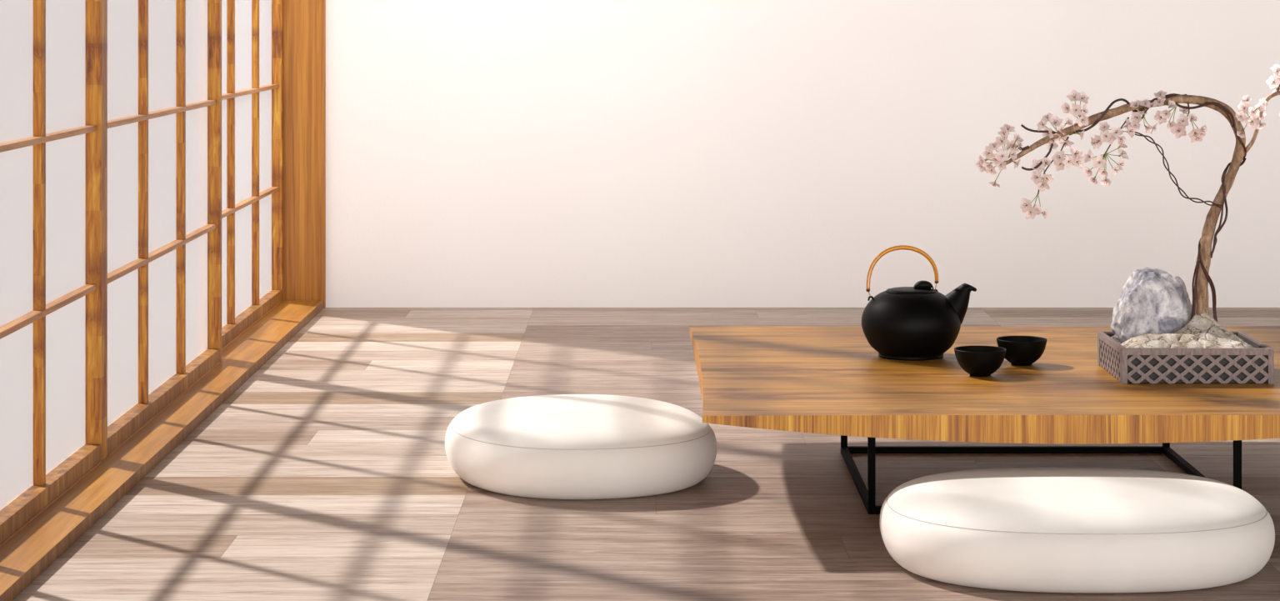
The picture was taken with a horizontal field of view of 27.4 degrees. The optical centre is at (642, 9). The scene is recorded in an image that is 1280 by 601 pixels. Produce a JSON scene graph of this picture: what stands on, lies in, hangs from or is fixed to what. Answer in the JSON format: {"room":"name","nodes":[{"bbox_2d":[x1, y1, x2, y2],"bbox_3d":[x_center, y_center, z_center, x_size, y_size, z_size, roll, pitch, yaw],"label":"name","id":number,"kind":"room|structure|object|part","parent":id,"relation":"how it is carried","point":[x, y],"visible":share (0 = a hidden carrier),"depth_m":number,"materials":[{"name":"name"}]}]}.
{"room":"japanese tea room","nodes":[
{"label":"japanese tea room","id":0,"kind":"room"},
{"bbox_2d":[12,307,1279,600],"bbox_3d":[2.936,1.030,4.536,8.361,0.060,8.627,0,0,0],"label":"floor","id":1,"kind":"structure","parent":0,"point":[327,474],"depth_m":5.40,"materials":[{"name":"brown wood"}]},
{"bbox_2d":[0,300,323,600],"bbox_3d":[-1.155,0.987,4.688,0.180,0.027,8.175,0,0,0],"label":"trim","id":2,"kind":"structure","parent":1,"relation":"on","point":[25,556],"depth_m":5.76,"materials":[{"name":"brown wood"}]},
{"bbox_2d":[0,0,104,547],"bbox_3d":[-1.181,-0.613,4.883,0.040,3.171,1.584,0,0,0],"label":"door","id":3,"kind":"structure","parent":2,"relation":"on","point":[52,52],"depth_m":5.27,"materials":[{"name":"white paper"}]},
{"bbox_3d":[-1.182,0.952,4.883,0.037,0.035,1.524,0,0,0],"label":"rail","id":4,"kind":"part","parent":3,"relation":"part of","materials":[{"name":"brown wood"}]},
{"bbox_2d":[104,0,221,459],"bbox_3d":[-1.181,-0.613,6.467,0.040,3.171,1.584,0,0,0],"label":"door","id":5,"kind":"structure","parent":2,"relation":"on","point":[162,58],"depth_m":6.50,"materials":[{"name":"white paper"}]},
{"bbox_3d":[-1.182,0.952,6.467,0.037,0.035,1.524,0,0,0],"label":"rail","id":6,"kind":"part","parent":5,"relation":"part of","materials":[{"name":"brown wood"}]},
{"bbox_2d":[221,0,283,349],"bbox_3d":[-1.218,-0.613,8.050,0.040,3.171,1.449,0,0,0],"label":"door","id":7,"kind":"structure","parent":2,"relation":"on","point":[252,30],"depth_m":8.25,"materials":[{"name":"white paper"}]},
{"bbox_3d":[-1.220,0.952,8.050,0.037,0.035,1.389,0,0,0],"label":"rail","id":8,"kind":"part","parent":7,"relation":"part of","materials":[{"name":"brown wood"}]},
{"bbox_2d":[445,394,716,499],"bbox_3d":[-0.134,0.926,5.632,0.582,0.147,0.663,0,0,-12],"label":"floor cushion","id":9,"kind":"object","parent":1,"relation":"on","point":[557,446],"visible":0.99,"depth_m":5.39,"materials":[{"name":"beige fabric"}]},
{"bbox_2d":[689,325,1279,514],"bbox_3d":[0.817,0.877,5.560,1.412,0.246,1.384,0,0,0],"label":"coffee table","id":10,"kind":"object","parent":1,"relation":"on","point":[812,379],"visible":0.77,"depth_m":5.20,"materials":[{"name":"brown wood"}]},
{"bbox_3d":[0.454,0.901,5.915,0.014,0.199,0.014,0,0,0],"label":"leg","id":11,"kind":"part","parent":10,"relation":"part of","materials":[{"name":"black metal"}]},
{"bbox_3d":[0.454,0.993,5.560,0.014,0.014,0.695,0,0,0],"label":"rail","id":12,"kind":"part","parent":10,"relation":"part of","materials":[{"name":"black metal"}]},
{"bbox_3d":[0.454,0.901,5.205,0.014,0.199,0.014,0,0,0],"label":"leg","id":13,"kind":"part","parent":10,"relation":"part of","materials":[{"name":"black metal"}]},
{"bbox_3d":[0.817,0.993,5.205,0.711,0.014,0.014,0,0,0],"label":"rail","id":14,"kind":"part","parent":10,"relation":"part of","materials":[{"name":"black metal"}]},
{"bbox_2d":[861,245,976,360],"bbox_3d":[0.583,0.634,5.700,0.215,0.240,0.215,0,0,-39],"label":"teapot","id":15,"kind":"object","parent":10,"relation":"on","point":[918,322],"visible":1,"depth_m":5.63,"materials":[{"name":"black ceramic"}]},
{"bbox_3d":[0.566,0.561,5.713,0.160,0.095,0.042,0,0,0],"label":"handle","id":16,"kind":"part","parent":15,"relation":"part of","materials":[{"name":"brown wood"}]},
{"bbox_3d":[0.583,0.611,5.700,0.110,0.010,0.110,0,0,0],"label":"lid","id":17,"kind":"part","parent":15,"relation":"part of","materials":[{"name":"black ceramic"}]},
{"bbox_3d":[0.610,0.602,5.700,0.043,0.025,0.027,0,0,0],"label":"knob","id":18,"kind":"part","parent":15,"relation":"part of","materials":[{"name":"black ceramic"}]},
{"bbox_3d":[0.653,0.649,5.694,0.144,0.110,0.072,0,0,5],"label":"spout","id":19,"kind":"part","parent":15,"relation":"part of","materials":[{"name":"black ceramic"}]},
{"bbox_2d":[954,345,1005,376],"bbox_3d":[0.695,0.727,5.404,0.107,0.055,0.107,0,0,0],"label":"bowl","id":20,"kind":"object","parent":10,"relation":"on","point":[977,361],"visible":1,"depth_m":5.37,"materials":[{"name":"black ceramic"}]},
{"bbox_3d":[0.817,0.993,5.915,0.711,0.014,0.014,0,0,0],"label":"rail","id":21,"kind":"part","parent":10,"relation":"part of","materials":[{"name":"black metal"}]},
{"bbox_2d":[996,335,1047,365],"bbox_3d":[0.805,0.727,5.570,0.107,0.055,0.107,0,0,27],"label":"bowl","id":22,"kind":"object","parent":10,"relation":"on","point":[1020,350],"visible":0.9,"depth_m":5.54,"materials":[{"name":"black ceramic"}]},
{"bbox_3d":[1.180,0.901,5.915,0.014,0.199,0.014,0,0,0],"label":"leg","id":23,"kind":"part","parent":10,"relation":"part of","materials":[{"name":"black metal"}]},
{"bbox_3d":[1.180,0.993,5.560,0.014,0.014,0.695,0,0,0],"label":"rail","id":24,"kind":"part","parent":10,"relation":"part of","materials":[{"name":"black metal"}]},
{"bbox_2d":[1097,330,1274,384],"bbox_3d":[1.118,0.719,5.426,0.306,0.071,0.286,0,0,0],"label":"planter box","id":25,"kind":"object","parent":10,"relation":"on","point":[1256,365],"visible":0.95,"depth_m":5.28,"materials":[{"name":"grey wood"}]},
{"bbox_3d":[0.970,0.719,5.426,0.010,0.071,0.266,0,0,0],"label":"frame","id":26,"kind":"part","parent":25,"relation":"part of","materials":[{"name":"grey wood"}]},
{"bbox_3d":[1.118,0.719,5.564,0.306,0.071,0.010,0,0,0],"label":"frame","id":27,"kind":"part","parent":25,"relation":"part of","materials":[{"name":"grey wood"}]},
{"bbox_2d":[1110,313,1254,348],"bbox_3d":[1.118,0.686,5.426,0.280,0.128,0.260,0,0,0],"label":"mound","id":28,"kind":"object","parent":25,"relation":"in","point":[1203,331],"visible":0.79,"depth_m":5.35,"materials":[{"name":"beige gravel"}]},
{"bbox_2d":[975,63,1279,321],"bbox_3d":[1.034,0.385,5.412,0.691,0.544,0.058,0,0,-2],"label":"blossom tree","id":29,"kind":"object","parent":28,"relation":"on","point":[1200,290],"visible":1,"depth_m":5.42,"materials":[{"name":"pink plant"}]},
{"bbox_2d":[1110,266,1192,344],"bbox_3d":[1.068,0.624,5.483,0.180,0.169,0.123,0,0,0],"label":"rock","id":30,"kind":"object","parent":28,"relation":"on","point":[1153,301],"visible":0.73,"depth_m":5.44,"materials":[{"name":"grey stone"}]},
{"bbox_3d":[1.118,0.719,5.288,0.306,0.071,0.010,0,0,0],"label":"frame","id":31,"kind":"part","parent":25,"relation":"part of","materials":[{"name":"grey wood"}]},
{"bbox_3d":[1.266,0.719,5.426,0.010,0.071,0.266,0,0,0],"label":"frame","id":32,"kind":"part","parent":25,"relation":"part of","materials":[{"name":"grey wood"}]},
{"bbox_3d":[1.180,0.901,5.205,0.014,0.199,0.014,0,0,0],"label":"leg","id":33,"kind":"part","parent":10,"relation":"part of","materials":[{"name":"black metal"}]},
{"bbox_2d":[880,466,1274,593],"bbox_3d":[0.779,0.926,4.735,0.702,0.147,0.584,0,0,0],"label":"floor cushion","id":34,"kind":"object","parent":1,"relation":"on","point":[1047,529],"visible":1,"depth_m":4.51,"materials":[{"name":"beige fabric"}]},
{"bbox_2d":[325,0,1279,307],"bbox_3d":[2.928,-0.770,8.860,8.345,3.660,0.120,0,0,0],"label":"wall","id":35,"kind":"structure","parent":0,"point":[480,153],"depth_m":8.80,"materials":[{"name":"white paint"}]},
{"bbox_2d":[283,0,325,308],"bbox_3d":[-1.153,-0.675,8.788,0.183,3.350,0.024,0,0,0],"label":"trim","id":36,"kind":"structure","parent":35,"relation":"attached to","point":[304,21],"depth_m":8.78,"materials":[{"name":"brown wood"}]}
]}

